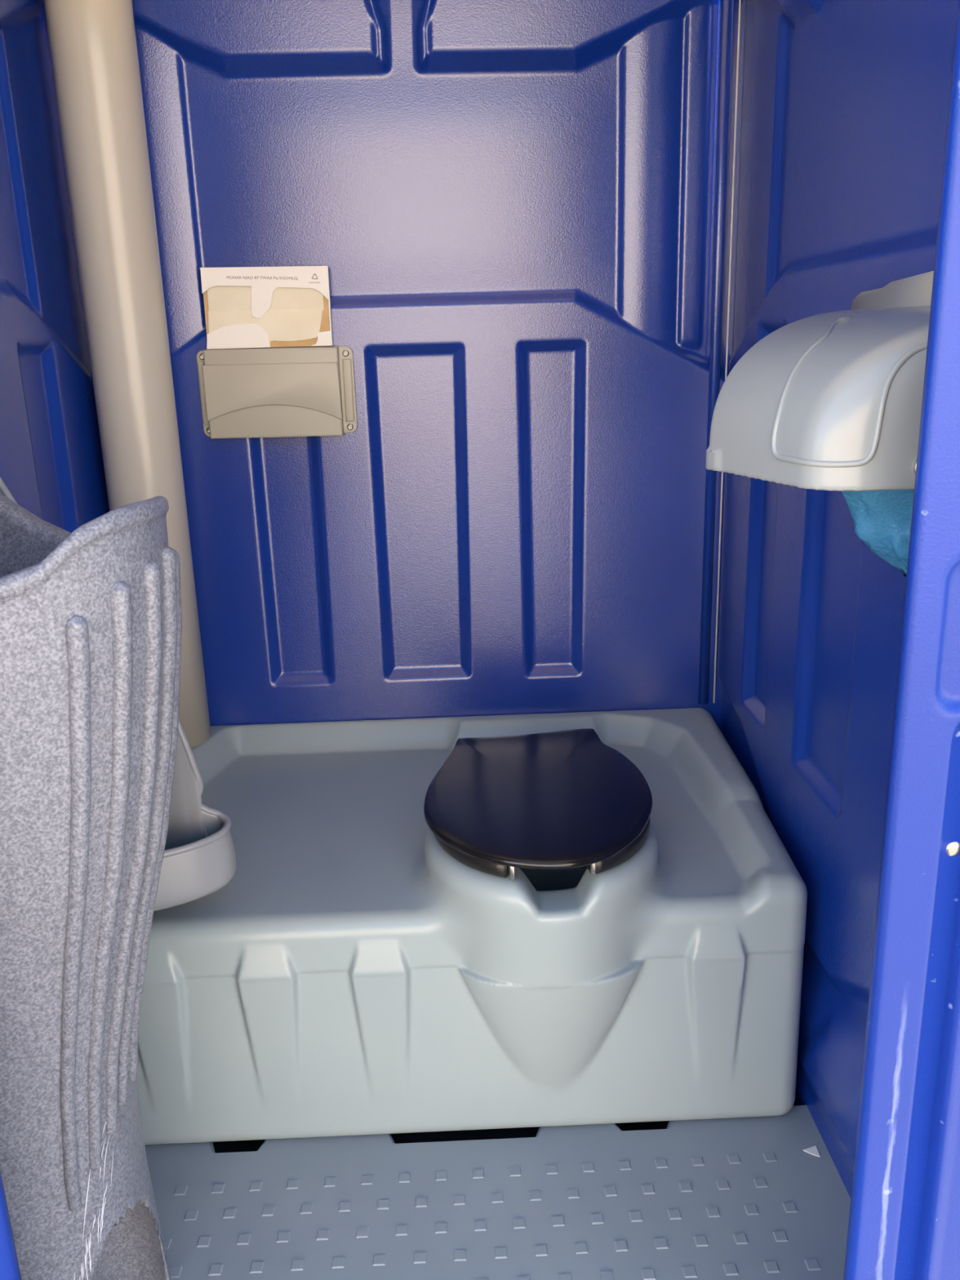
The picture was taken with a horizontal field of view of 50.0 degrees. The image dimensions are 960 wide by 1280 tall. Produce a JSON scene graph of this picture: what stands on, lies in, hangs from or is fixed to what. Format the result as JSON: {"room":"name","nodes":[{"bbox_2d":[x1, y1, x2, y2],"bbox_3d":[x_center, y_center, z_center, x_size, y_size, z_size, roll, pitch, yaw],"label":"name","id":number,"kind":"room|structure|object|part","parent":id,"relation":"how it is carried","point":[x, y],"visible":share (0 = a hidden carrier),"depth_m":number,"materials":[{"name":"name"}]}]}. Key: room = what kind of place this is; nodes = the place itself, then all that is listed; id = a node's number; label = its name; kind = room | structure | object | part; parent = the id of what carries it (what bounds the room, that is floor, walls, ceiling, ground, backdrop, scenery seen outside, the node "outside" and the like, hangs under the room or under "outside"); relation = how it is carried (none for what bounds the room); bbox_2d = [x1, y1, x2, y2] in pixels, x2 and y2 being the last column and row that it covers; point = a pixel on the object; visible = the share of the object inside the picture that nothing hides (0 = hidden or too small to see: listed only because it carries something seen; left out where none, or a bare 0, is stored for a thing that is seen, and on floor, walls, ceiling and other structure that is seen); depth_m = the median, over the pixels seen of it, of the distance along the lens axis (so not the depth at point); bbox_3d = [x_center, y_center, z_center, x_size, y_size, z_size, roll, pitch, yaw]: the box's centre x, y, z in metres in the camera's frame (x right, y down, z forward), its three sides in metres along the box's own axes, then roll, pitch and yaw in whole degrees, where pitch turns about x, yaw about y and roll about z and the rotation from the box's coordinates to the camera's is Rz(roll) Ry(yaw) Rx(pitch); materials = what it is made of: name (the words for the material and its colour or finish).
{"room":"portable toilet","nodes":[
{"label":"portable toilet","id":0,"kind":"room"},
{"bbox_2d":[0,0,109,533],"bbox_3d":[-0.660,-0.268,1.256,0.058,2.110,1.140,-2,16,-1],"label":"wall","id":1,"kind":"structure","parent":0,"point":[51,464],"depth_m":1.57,"materials":[{"name":"blue plastic"}]},
{"bbox_2d":[0,1169,21,1279],"bbox_3d":[-0.553,-0.112,0.709,0.252,2.110,0.016,-2,16,-1],"label":"door frame","id":2,"kind":"structure","parent":1,"relation":"attached to","point":[9,1264],"depth_m":0.89,"materials":[{"name":"blue plastic"}]},
{"bbox_2d":[0,476,236,911],"bbox_3d":[-0.484,0.067,1.280,0.301,0.567,0.204,-2,16,-1],"label":"urinal","id":3,"kind":"object","parent":1,"relation":"attached to","point":[199,860],"visible":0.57,"depth_m":1.35,"materials":[{"name":"plastic"}]},
{"bbox_2d":[44,0,746,728],"bbox_3d":[-0.115,-0.445,1.810,1.168,2.110,0.071,-2,16,-1],"label":"wall","id":4,"kind":"structure","parent":0,"point":[506,205],"depth_m":1.78,"materials":[{"name":"blue plastic"}]},
{"bbox_2d":[196,346,357,439],"bbox_3d":[-0.351,-0.427,1.781,0.269,0.151,0.030,-2,16,-1],"label":"dispenser","id":5,"kind":"object","parent":4,"relation":"attached to","point":[293,391],"visible":1,"depth_m":1.77,"materials":[{"name":"plastic"}]},
{"bbox_2d":[200,266,333,349],"bbox_3d":[-0.361,-0.565,1.748,0.215,0.131,0.013,-2,16,-1],"label":"packet","id":6,"kind":"object","parent":5,"relation":"in","point":[286,306],"visible":1,"depth_m":1.75,"materials":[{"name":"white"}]},
{"bbox_3d":[-0.413,-0.518,1.755,0.107,0.040,0.002,-2,16,-1],"label":"torn panel","id":7,"kind":"part","parent":6,"relation":"part of","materials":[{"name":"white paper"}]},
{"bbox_3d":[-0.271,-0.515,1.760,0.036,0.024,0.002,-2,16,-1],"label":"corner panel","id":8,"kind":"part","parent":6,"relation":"part of","materials":[{"name":"white paper"}]},
{"bbox_3d":[-0.356,-0.425,1.771,0.232,0.100,0.010,-2,16,-1],"label":"panel","id":9,"kind":"part","parent":5,"relation":"part of","materials":[{"name":"plastic"}]},
{"bbox_2d":[145,1105,850,1279],"bbox_3d":[-0.058,0.789,1.250,1.112,0.051,0.513,-2,16,-1],"label":"floor","id":10,"kind":"structure","parent":0,"point":[733,1198],"depth_m":1.34,"materials":[{"name":"plastic"}]},
{"bbox_2d":[0,493,182,1279],"bbox_3d":[-0.444,0.321,1.048,0.351,0.982,0.349,-2,16,-1],"label":"sink","id":11,"kind":"object","parent":10,"relation":"on","point":[91,615],"visible":1,"depth_m":0.94,"materials":[{"name":"plastic"}]},
{"bbox_2d":[137,707,807,1145],"bbox_3d":[-0.082,0.399,1.675,1.091,0.462,0.708,-2,16,-1],"label":"toilet","id":12,"kind":"object","parent":10,"relation":"on","point":[535,920],"visible":0.91,"depth_m":1.42,"materials":[{"name":"grey plastic"}]},
{"bbox_2d":[44,0,211,747],"bbox_3d":[-0.584,-0.617,1.665,0.127,1.664,0.127,-2,16,-1],"label":"vent pipe","id":13,"kind":"object","parent":12,"relation":"on","point":[93,46],"visible":0.77,"depth_m":1.62,"materials":[{"name":"plastic"}]},
{"bbox_3d":[0.083,0.217,1.488,0.326,0.018,0.437,-2,16,-1],"label":"lid","id":14,"kind":"part","parent":12,"relation":"part of","materials":[{"name":"black plastic"}]},
{"bbox_3d":[0.085,0.246,1.467,0.308,0.022,0.333,-2,16,-1],"label":"seat","id":15,"kind":"part","parent":12,"relation":"part of","materials":[{"name":"black plastic"}]},
{"bbox_2d":[803,1145,820,1157],"bbox_3d":[0.454,0.701,1.412,0.020,0.001,0.020,-2,16,-1],"label":"paper scrap","id":16,"kind":"object","parent":10,"relation":"on","point":[813,1150],"visible":1,"depth_m":1.41,"materials":[{"name":"white paper"}]},
{"bbox_2d":[717,0,958,1197],"bbox_3d":[0.465,-0.308,1.281,0.058,2.110,1.140,-2,16,-1],"label":"wall","id":17,"kind":"structure","parent":0,"point":[845,103],"depth_m":1.38,"materials":[{"name":"blue plastic"}]},
{"bbox_2d":[697,0,733,704],"bbox_3d":[0.406,-0.663,1.756,0.020,1.630,0.026,-2,16,-1],"label":"trim","id":18,"kind":"structure","parent":17,"relation":"attached to","point":[723,52],"depth_m":1.76,"materials":[{"name":"blue plastic"}]},
{"bbox_2d":[712,0,741,702],"bbox_3d":[0.426,-0.661,1.750,0.003,1.630,0.003,-2,16,-1],"label":"seal","id":19,"kind":"object","parent":17,"relation":"attached to","point":[740,1],"visible":0.81,"depth_m":1.77,"materials":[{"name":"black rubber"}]},
{"bbox_2d":[706,271,933,491],"bbox_3d":[0.333,-0.269,1.014,0.246,0.179,0.466,-2,16,-1],"label":"dispenser","id":20,"kind":"object","parent":17,"relation":"attached to","point":[831,401],"visible":0.94,"depth_m":0.85,"materials":[{"name":"plastic"}]},
{"bbox_2d":[840,488,914,577],"bbox_3d":[0.388,-0.095,0.910,0.162,0.100,0.118,-2,16,-1],"label":"paper towel","id":21,"kind":"object","parent":20,"relation":"hanging from","point":[882,519],"visible":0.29,"depth_m":0.88,"materials":[{"name":"blue paper"}]},
{"bbox_3d":[0.447,-0.316,1.111,0.008,0.151,0.260,-2,16,-1],"label":"plate","id":22,"kind":"part","parent":20,"relation":"part of","materials":[{"name":"plastic"}]},
{"bbox_2d":[843,0,959,1279],"bbox_3d":[0.416,-0.146,0.731,0.208,2.110,0.016,-2,16,-1],"label":"door frame","id":23,"kind":"structure","parent":17,"relation":"attached to","point":[904,1224],"depth_m":0.83,"materials":[{"name":"blue plastic"}]},
{"bbox_2d":[946,841,959,856],"bbox_3d":[0.379,0.167,0.826,0.020,0.020,0.006,-2,16,-1],"label":"rivet","id":24,"kind":"object","parent":23,"relation":"attached to","point":[953,849],"visible":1,"depth_m":0.82,"materials":[{"name":"metal"}]},
{"label":"outside","id":25,"kind":"structure","parent":0,"visible":0},
{"bbox_3d":[-0.082,0.682,2.144,30.000,0.060,30.000,-2,16,-1],"label":"ground","id":26,"kind":"structure","parent":25,"visible":0},
{"bbox_2d":[212,1120,669,1153],"bbox_3d":[-0.066,0.768,1.576,1.160,0.090,1.200,-2,16,-1],"label":"base","id":27,"kind":"object","parent":26,"relation":"on","point":[521,1132],"depth_m":1.53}
]}

